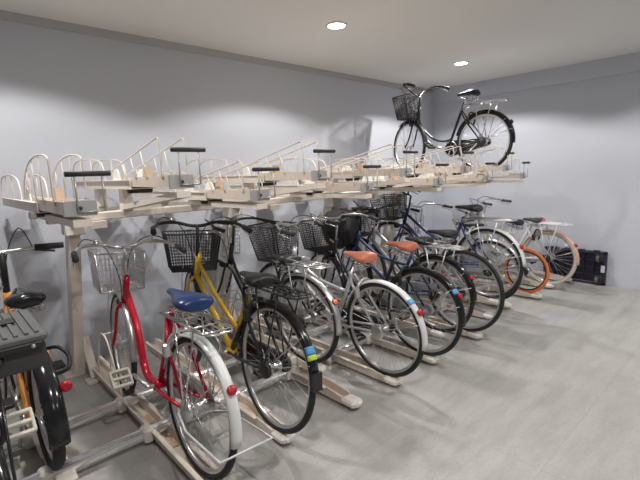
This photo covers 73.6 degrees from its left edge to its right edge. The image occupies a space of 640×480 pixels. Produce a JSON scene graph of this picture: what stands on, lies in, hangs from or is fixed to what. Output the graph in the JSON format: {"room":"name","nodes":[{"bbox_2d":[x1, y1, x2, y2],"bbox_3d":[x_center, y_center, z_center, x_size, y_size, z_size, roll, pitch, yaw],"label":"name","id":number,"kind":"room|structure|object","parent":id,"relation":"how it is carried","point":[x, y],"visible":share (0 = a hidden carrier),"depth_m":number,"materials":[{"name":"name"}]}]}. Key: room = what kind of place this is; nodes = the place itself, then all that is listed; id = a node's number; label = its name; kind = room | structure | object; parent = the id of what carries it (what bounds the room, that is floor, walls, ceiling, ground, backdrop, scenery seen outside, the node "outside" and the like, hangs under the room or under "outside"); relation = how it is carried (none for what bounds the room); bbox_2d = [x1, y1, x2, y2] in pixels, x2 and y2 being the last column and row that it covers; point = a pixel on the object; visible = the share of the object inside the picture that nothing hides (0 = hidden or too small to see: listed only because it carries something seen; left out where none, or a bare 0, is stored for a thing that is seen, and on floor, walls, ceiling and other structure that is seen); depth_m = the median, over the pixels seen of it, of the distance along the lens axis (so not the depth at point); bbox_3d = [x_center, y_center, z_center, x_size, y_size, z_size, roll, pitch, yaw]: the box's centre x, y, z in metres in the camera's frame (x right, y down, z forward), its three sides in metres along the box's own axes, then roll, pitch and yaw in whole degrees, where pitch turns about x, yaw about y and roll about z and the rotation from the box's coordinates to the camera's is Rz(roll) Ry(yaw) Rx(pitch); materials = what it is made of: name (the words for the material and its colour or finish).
{"room":"bicycle parking room","nodes":[
{"label":"bicycle parking room","id":0,"kind":"room"},
{"bbox_2d":[0,20,433,382],"bbox_3d":[-1.482,-0.332,3.246,8.450,2.530,0.100,-10,12,-42],"label":"wall","id":1,"kind":"structure","parent":0,"point":[63,93],"depth_m":3.31,"materials":[{"name":"paint"}]},
{"bbox_2d":[0,10,432,93],"bbox_3d":[-1.495,-1.449,3.008,8.205,0.050,0.020,-10,12,-42],"label":"trim","id":2,"kind":"structure","parent":1,"relation":"attached to","point":[4,15],"depth_m":3.32,"materials":[{"name":"paint"}]},
{"bbox_2d":[0,0,639,89],"bbox_3d":[1.010,-1.183,0.344,8.250,0.100,7.350,-10,12,-42],"label":"ceiling","id":3,"kind":"structure","parent":0,"point":[417,42],"depth_m":3.18,"materials":[{"name":"paint"}]},
{"bbox_2d":[326,21,346,28],"bbox_3d":[0.117,-1.532,3.060,0.156,0.008,0.156,-10,12,-42],"label":"recessed light","id":4,"kind":"object","parent":3,"relation":"in","point":[337,24],"visible":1,"depth_m":3.05,"materials":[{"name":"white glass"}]},
{"bbox_2d":[453,61,468,64],"bbox_3d":[1.417,-1.773,4.298,0.156,0.008,0.156,-10,12,-42],"label":"recessed light","id":5,"kind":"object","parent":3,"relation":"in","point":[459,62],"visible":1,"depth_m":4.29,"materials":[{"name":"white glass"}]},
{"bbox_2d":[5,261,639,479],"bbox_3d":[1.090,1.215,0.727,8.250,0.100,7.350,-10,12,-42],"label":"floor","id":6,"kind":"structure","parent":0,"point":[550,390],"depth_m":2.32,"materials":[{"name":"grey concrete"}]},
{"bbox_2d":[8,374,78,479],"bbox_3d":[-1.505,0.810,2.221,0.137,0.367,1.273,-10,12,-42],"label":"rail","id":7,"kind":"object","parent":6,"relation":"on","point":[31,440],"visible":0.16,"depth_m":1.95,"materials":[{"name":"beige metal"}]},
{"bbox_2d":[0,227,72,470],"bbox_3d":[-1.500,0.471,2.146,0.577,1.003,1.397,-10,12,-42],"label":"bicycle","id":8,"kind":"object","parent":7,"relation":"on","point":[47,402],"visible":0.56,"depth_m":1.85,"materials":[{"name":"orange paint"}]},
{"bbox_2d":[84,330,224,479],"bbox_3d":[-0.968,0.784,2.273,0.137,0.367,1.923,-10,12,-42],"label":"rail","id":9,"kind":"object","parent":6,"relation":"on","point":[144,412],"visible":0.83,"depth_m":2.23,"materials":[{"name":"beige metal"}]},
{"bbox_2d":[70,235,272,479],"bbox_3d":[-0.840,0.487,2.086,0.537,0.947,1.652,-8,11,-33],"label":"bicycle","id":10,"kind":"object","parent":9,"relation":"on","point":[194,394],"visible":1,"depth_m":1.90,"materials":[{"name":"red paint"}]},
{"bbox_2d":[87,246,145,293],"bbox_3d":[-1.186,0.165,2.502,0.264,0.221,0.266,-5,9,-36],"label":"basket","id":11,"kind":"object","parent":10,"relation":"on","point":[95,276],"depth_m":2.46,"materials":[{"name":"silver metal"}]},
{"bbox_2d":[145,315,294,443],"bbox_3d":[-0.736,0.719,2.633,0.137,0.367,1.703,-10,12,-42],"label":"rail","id":12,"kind":"object","parent":6,"relation":"on","point":[248,410],"visible":0.35,"depth_m":2.38,"materials":[{"name":"beige metal"}]},
{"bbox_2d":[150,217,321,433],"bbox_3d":[-0.605,0.391,2.442,0.572,1.013,1.676,-7,10,-28],"label":"bicycle","id":13,"kind":"object","parent":12,"relation":"on","point":[252,353],"visible":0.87,"depth_m":2.22,"materials":[{"name":"yellow paint"}]},
{"bbox_2d":[161,230,220,272],"bbox_3d":[-0.872,0.068,2.898,0.351,0.246,0.275,-2,7,-26],"label":"basket","id":14,"kind":"object","parent":13,"relation":"on","point":[214,248],"depth_m":2.83,"materials":[{"name":"black plastic"}]},
{"bbox_2d":[3,275,474,453],"bbox_3d":[0.016,0.728,3.421,5.600,0.085,0.090,-10,12,-42],"label":"pipe","id":15,"kind":"object","parent":6,"relation":"on","point":[79,419],"visible":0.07,"depth_m":2.35,"materials":[{"name":"metal"}]},
{"bbox_2d":[28,186,460,384],"bbox_3d":[-0.125,0.161,3.718,3.900,1.145,0.870,-10,12,-42],"label":"frame","id":16,"kind":"object","parent":6,"relation":"on","point":[80,346],"visible":0.37,"depth_m":2.80,"materials":[{"name":"beige paint"}]},
{"bbox_2d":[0,154,110,227],"bbox_3d":[-1.347,-0.253,2.071,0.182,0.273,1.509,-10,12,-42],"label":"tray","id":17,"kind":"object","parent":16,"relation":"on","point":[58,209],"visible":1,"depth_m":1.68,"materials":[{"name":"beige paint"}]},
{"bbox_2d":[71,137,205,209],"bbox_3d":[-1.062,-0.335,2.326,0.182,0.335,1.509,-10,12,-42],"label":"tray","id":18,"kind":"object","parent":16,"relation":"on","point":[144,182],"visible":0.9,"depth_m":2.04,"materials":[{"name":"beige paint"}]},
{"bbox_2d":[135,161,279,209],"bbox_3d":[-0.774,-0.336,2.595,0.182,0.234,1.509,-10,12,-42],"label":"tray","id":19,"kind":"object","parent":16,"relation":"on","point":[210,196],"visible":0.7,"depth_m":2.23,"materials":[{"name":"beige paint"}]},
{"bbox_2d":[185,141,335,196],"bbox_3d":[-0.490,-0.437,2.847,0.182,0.335,1.509,-10,12,-42],"label":"tray","id":20,"kind":"object","parent":16,"relation":"on","point":[249,180],"visible":0.79,"depth_m":2.52,"materials":[{"name":"beige paint"}]},
{"bbox_2d":[228,160,380,198],"bbox_3d":[-0.203,-0.438,3.115,0.182,0.234,1.509,-10,12,-42],"label":"tray","id":21,"kind":"object","parent":16,"relation":"on","point":[367,186],"visible":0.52,"depth_m":2.73,"materials":[{"name":"beige paint"}]},
{"bbox_2d":[269,144,417,192],"bbox_3d":[0.081,-0.539,3.368,0.182,0.335,1.509,-10,12,-42],"label":"tray","id":22,"kind":"object","parent":16,"relation":"on","point":[347,171],"visible":0.71,"depth_m":3.03,"materials":[{"name":"beige paint"}]},
{"bbox_2d":[301,159,448,190],"bbox_3d":[0.369,-0.540,3.636,0.182,0.234,1.509,-10,12,-42],"label":"tray","id":23,"kind":"object","parent":16,"relation":"on","point":[435,181],"visible":0.46,"depth_m":3.23,"materials":[{"name":"beige paint"}]},
{"bbox_2d":[329,146,473,186],"bbox_3d":[0.638,-0.639,3.875,0.182,0.335,1.509,-10,12,-42],"label":"tray","id":24,"kind":"object","parent":16,"relation":"on","point":[420,169],"visible":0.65,"depth_m":3.47,"materials":[{"name":"beige paint"}]},
{"bbox_2d":[361,159,494,186],"bbox_3d":[0.911,-0.637,4.130,0.182,0.234,1.509,-10,12,-42],"label":"tray","id":25,"kind":"object","parent":16,"relation":"on","point":[485,178],"visible":0.46,"depth_m":3.68,"materials":[{"name":"beige paint"}]},
{"bbox_2d":[375,147,513,182],"bbox_3d":[1.181,-0.736,4.369,0.182,0.335,1.509,-10,12,-42],"label":"tray","id":26,"kind":"object","parent":16,"relation":"on","point":[497,167],"visible":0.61,"depth_m":3.94,"materials":[{"name":"beige paint"}]},
{"bbox_2d":[392,83,515,167],"bbox_3d":[1.191,-1.109,4.189,0.505,0.886,1.409,-10,12,-42],"label":"bicycle","id":27,"kind":"object","parent":26,"relation":"on","point":[467,144],"visible":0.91,"depth_m":4.12,"materials":[{"name":"black paint"}]},
{"bbox_2d":[392,94,421,120],"bbox_3d":[0.924,-1.407,4.564,0.202,0.246,0.255,-6,10,-25],"label":"basket","id":28,"kind":"object","parent":27,"relation":"on","point":[408,108],"depth_m":4.48,"materials":[{"name":"black metal"}]},
{"bbox_2d":[398,158,529,182],"bbox_3d":[1.446,-0.733,4.618,0.182,0.234,1.509,-10,12,-42],"label":"tray","id":29,"kind":"object","parent":16,"relation":"on","point":[511,175],"visible":0.41,"depth_m":4.17,"materials":[{"name":"beige paint"}]},
{"bbox_2d":[20,274,516,479],"bbox_3d":[0.274,0.763,3.144,5.600,0.085,0.090,-10,12,-42],"label":"pipe","id":30,"kind":"object","parent":6,"relation":"on","point":[80,461],"visible":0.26,"depth_m":2.06,"materials":[{"name":"metal"}]},
{"bbox_2d":[205,289,325,377],"bbox_3d":[-0.473,0.602,3.070,0.137,0.441,1.403,-10,12,-42],"label":"rail","id":31,"kind":"object","parent":30,"relation":"on","point":[295,360],"visible":0.41,"depth_m":2.95,"materials":[{"name":"beige metal"}]},
{"bbox_2d":[186,214,341,362],"bbox_3d":[-0.404,0.290,2.949,1.476,0.885,0.509,7,13,43],"label":"bicycle","id":32,"kind":"object","parent":31,"relation":"on","point":[304,314],"visible":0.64,"depth_m":2.71,"materials":[{"name":"black paint"}]},
{"bbox_2d":[186,225,239,259],"bbox_3d":[-0.797,0.012,3.225,0.250,0.208,0.316,5,11,38],"label":"basket","id":33,"kind":"object","parent":32,"relation":"on","point":[220,257],"depth_m":3.18,"materials":[{"name":"metal"}]},
{"bbox_2d":[219,260,224,266],"bbox_3d":[-0.712,0.177,3.188,0.066,0.058,0.058,5,11,38],"label":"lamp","id":34,"kind":"object","parent":32,"relation":"attached to","point":[221,262],"depth_m":3.17,"materials":[{"name":"black plastic"}]},
{"bbox_2d":[205,298,362,408],"bbox_3d":[-0.389,0.660,2.929,0.137,0.367,1.733,-10,12,-42],"label":"rail","id":35,"kind":"object","parent":6,"relation":"on","point":[331,389],"visible":0.44,"depth_m":2.52,"materials":[{"name":"beige metal"}]},
{"bbox_2d":[238,292,402,385],"bbox_3d":[-0.125,0.614,3.162,0.137,0.367,1.743,-10,12,-42],"label":"rail","id":36,"kind":"object","parent":6,"relation":"on","point":[346,358],"visible":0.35,"depth_m":2.88,"materials":[{"name":"beige metal"}]},
{"bbox_2d":[248,215,427,376],"bbox_3d":[0.073,0.326,2.940,0.542,0.934,1.574,-12,14,-42],"label":"bicycle","id":37,"kind":"object","parent":36,"relation":"on","point":[354,321],"visible":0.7,"depth_m":2.75,"materials":[{"name":"silver metal"}]},
{"bbox_2d":[248,221,298,262],"bbox_3d":[-0.351,0.010,3.243,0.276,0.267,0.296,5,13,38],"label":"basket","id":38,"kind":"object","parent":37,"relation":"on","point":[265,258],"depth_m":3.18,"materials":[{"name":"grey metal"}]},
{"bbox_2d":[300,286,439,363],"bbox_3d":[0.175,0.561,3.436,0.137,0.367,1.743,-10,12,-42],"label":"rail","id":39,"kind":"object","parent":6,"relation":"on","point":[430,359],"visible":0.23,"depth_m":3.10,"materials":[{"name":"beige metal"}]},
{"bbox_2d":[299,210,465,355],"bbox_3d":[0.327,0.277,3.174,0.548,0.941,1.581,-10,12,-42],"label":"bicycle","id":40,"kind":"object","parent":39,"relation":"on","point":[410,246],"visible":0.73,"depth_m":3.06,"materials":[{"name":"black paint"}]},
{"bbox_2d":[299,220,345,252],"bbox_3d":[0.013,-0.043,3.571,0.329,0.231,0.258,-7,11,-31],"label":"basket","id":41,"kind":"object","parent":40,"relation":"on","point":[325,249],"depth_m":3.50,"materials":[{"name":"black plastic"}]},
{"bbox_2d":[300,267,445,336],"bbox_3d":[0.357,0.485,3.693,0.137,0.421,1.603,-10,12,-42],"label":"rail","id":42,"kind":"object","parent":6,"relation":"on","point":[359,307],"visible":0.28,"depth_m":3.40,"materials":[{"name":"beige metal"}]},
{"bbox_2d":[321,205,476,331],"bbox_3d":[0.552,0.190,3.453,0.516,0.900,1.519,-10,12,-42],"label":"bicycle","id":43,"kind":"object","parent":42,"relation":"on","point":[353,227],"visible":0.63,"depth_m":3.24,"materials":[{"name":"blue paint"}]},
{"bbox_2d":[322,208,359,246],"bbox_3d":[0.197,-0.113,3.776,0.350,0.324,0.363,-10,12,-42],"label":"basket","id":44,"kind":"object","parent":43,"relation":"on","point":[351,239],"depth_m":3.65,"materials":[{"name":"black metal"}]},
{"bbox_2d":[331,269,482,338],"bbox_3d":[0.607,0.484,3.823,0.137,0.367,1.753,-10,12,-42],"label":"rail","id":45,"kind":"object","parent":6,"relation":"on","point":[476,335],"visible":0.21,"depth_m":3.44,"materials":[{"name":"beige metal"}]},
{"bbox_2d":[341,198,504,331],"bbox_3d":[0.733,0.161,3.621,0.576,1.002,1.678,-10,12,-42],"label":"bicycle","id":46,"kind":"object","parent":45,"relation":"on","point":[446,233],"visible":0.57,"depth_m":3.37,"materials":[{"name":"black metal"}]},
{"bbox_2d":[341,206,381,236],"bbox_3d":[0.361,-0.173,4.000,0.351,0.246,0.275,-9,11,-36],"label":"basket","id":47,"kind":"object","parent":46,"relation":"on","point":[364,233],"depth_m":3.96,"materials":[{"name":"grey metal"}]},
{"bbox_2d":[351,260,493,318],"bbox_3d":[0.914,0.418,4.177,0.137,0.367,1.643,-10,12,-42],"label":"rail","id":48,"kind":"object","parent":6,"relation":"on","point":[480,312],"visible":0.21,"depth_m":3.86,"materials":[{"name":"beige metal"}]},
{"bbox_2d":[348,245,498,310],"bbox_3d":[0.903,0.349,4.116,0.137,0.521,1.703,-10,12,-42],"label":"rail","id":49,"kind":"object","parent":6,"relation":"on","point":[479,298],"visible":0.23,"depth_m":3.85,"materials":[{"name":"beige metal"}]},
{"bbox_2d":[367,185,525,298],"bbox_3d":[1.089,-0.037,3.909,0.521,0.970,1.580,-10,12,-42],"label":"bicycle","id":50,"kind":"object","parent":49,"relation":"on","point":[389,220],"visible":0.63,"depth_m":3.66,"materials":[{"name":"blue paint"}]},
{"bbox_2d":[369,194,406,220],"bbox_3d":[0.670,-0.325,4.214,0.258,0.231,0.329,5,11,35],"label":"basket","id":51,"kind":"object","parent":50,"relation":"on","point":[398,214],"depth_m":4.13,"materials":[{"name":"black metal"}]},
{"bbox_2d":[396,255,511,307],"bbox_3d":[1.179,0.366,4.445,0.137,0.367,1.603,-10,12,-42],"label":"rail","id":52,"kind":"object","parent":6,"relation":"on","point":[506,304],"visible":0.15,"depth_m":3.98,"materials":[{"name":"beige metal"}]},
{"bbox_2d":[388,201,523,298],"bbox_3d":[1.250,0.084,4.288,0.527,0.910,1.532,-10,12,-42],"label":"bicycle","id":53,"kind":"object","parent":52,"relation":"on","point":[512,253],"visible":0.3,"depth_m":4.09,"materials":[{"name":"silver metal"}]},
{"bbox_2d":[388,209,424,231],"bbox_3d":[0.930,-0.219,4.665,0.325,0.214,0.257,-8,11,-33],"label":"basket","id":54,"kind":"object","parent":53,"relation":"on","point":[408,219],"depth_m":4.64,"materials":[{"name":"silver metal"}]},
{"bbox_2d":[413,249,542,298],"bbox_3d":[1.555,0.309,4.721,0.137,0.367,1.703,-10,12,-42],"label":"rail","id":55,"kind":"object","parent":6,"relation":"on","point":[518,292],"visible":0.28,"depth_m":4.42,"materials":[{"name":"beige metal"}]},
{"bbox_2d":[437,217,549,292],"bbox_3d":[1.765,0.121,4.522,0.406,0.730,1.282,-9,12,-39],"label":"bicycle","id":56,"kind":"object","parent":55,"relation":"on","point":[527,269],"visible":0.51,"depth_m":4.24,"materials":[{"name":"white paint"}]},
{"bbox_2d":[429,243,554,287],"bbox_3d":[1.874,0.247,5.044,0.137,0.367,1.653,-10,12,-42],"label":"rail","id":57,"kind":"object","parent":6,"relation":"on","point":[532,282],"visible":0.23,"depth_m":4.67,"materials":[{"name":"beige metal"}]},
{"bbox_2d":[449,196,579,284],"bbox_3d":[2.129,-0.028,4.837,0.518,0.900,1.519,-9,11,-36],"label":"bicycle","id":58,"kind":"object","parent":57,"relation":"on","point":[549,256],"visible":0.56,"depth_m":4.51,"materials":[{"name":"white paint"}]},
{"bbox_2d":[471,238,571,281],"bbox_3d":[2.166,0.200,5.277,0.137,0.367,1.703,-10,12,-42],"label":"rail","id":59,"kind":"object","parent":6,"relation":"on","point":[540,274],"visible":0.15,"depth_m":4.85,"materials":[{"name":"beige metal"}]},
{"bbox_2d":[543,246,607,285],"bbox_3d":[2.793,0.279,4.734,0.137,0.370,0.620,-10,12,-42],"label":"hand dolly","id":60,"kind":"object","parent":6,"relation":"on","point":[592,267],"visible":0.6,"depth_m":4.69,"materials":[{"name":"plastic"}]},
{"bbox_3d":[-1.403,0.881,1.756,0.137,0.367,2.103,-10,12,-42],"label":"rail","id":61,"kind":"object","parent":6,"relation":"on","visible":0},
{"bbox_2d":[0,284,37,479],"bbox_3d":[-1.253,0.612,1.400,1.538,0.941,0.578,7,12,44],"label":"bicycle","id":62,"kind":"object","parent":61,"relation":"on","point":[5,474],"visible":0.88,"depth_m":1.26,"materials":[{"name":"black paint"}]},
{"bbox_2d":[0,309,48,377],"bbox_3d":[-1.059,0.332,1.273,0.385,0.119,0.346,-10,12,-42],"label":"box","id":63,"kind":"object","parent":62,"relation":"on","point":[23,348],"visible":1,"depth_m":1.26,"materials":[{"name":"grey plastic"}]},
{"bbox_2d":[433,72,639,289],"bbox_3d":[4.109,-0.531,3.324,0.100,2.530,7.350,-10,12,-42],"label":"wall","id":64,"kind":"structure","parent":0,"point":[580,140],"depth_m":4.71,"materials":[{"name":"paint"}]},
{"bbox_2d":[432,52,639,103],"bbox_3d":[4.021,-1.585,3.105,0.045,0.175,7.350,-10,12,-42],"label":"trim","id":65,"kind":"structure","parent":64,"relation":"attached to","point":[627,63],"depth_m":4.69,"materials":[{"name":"paint"}]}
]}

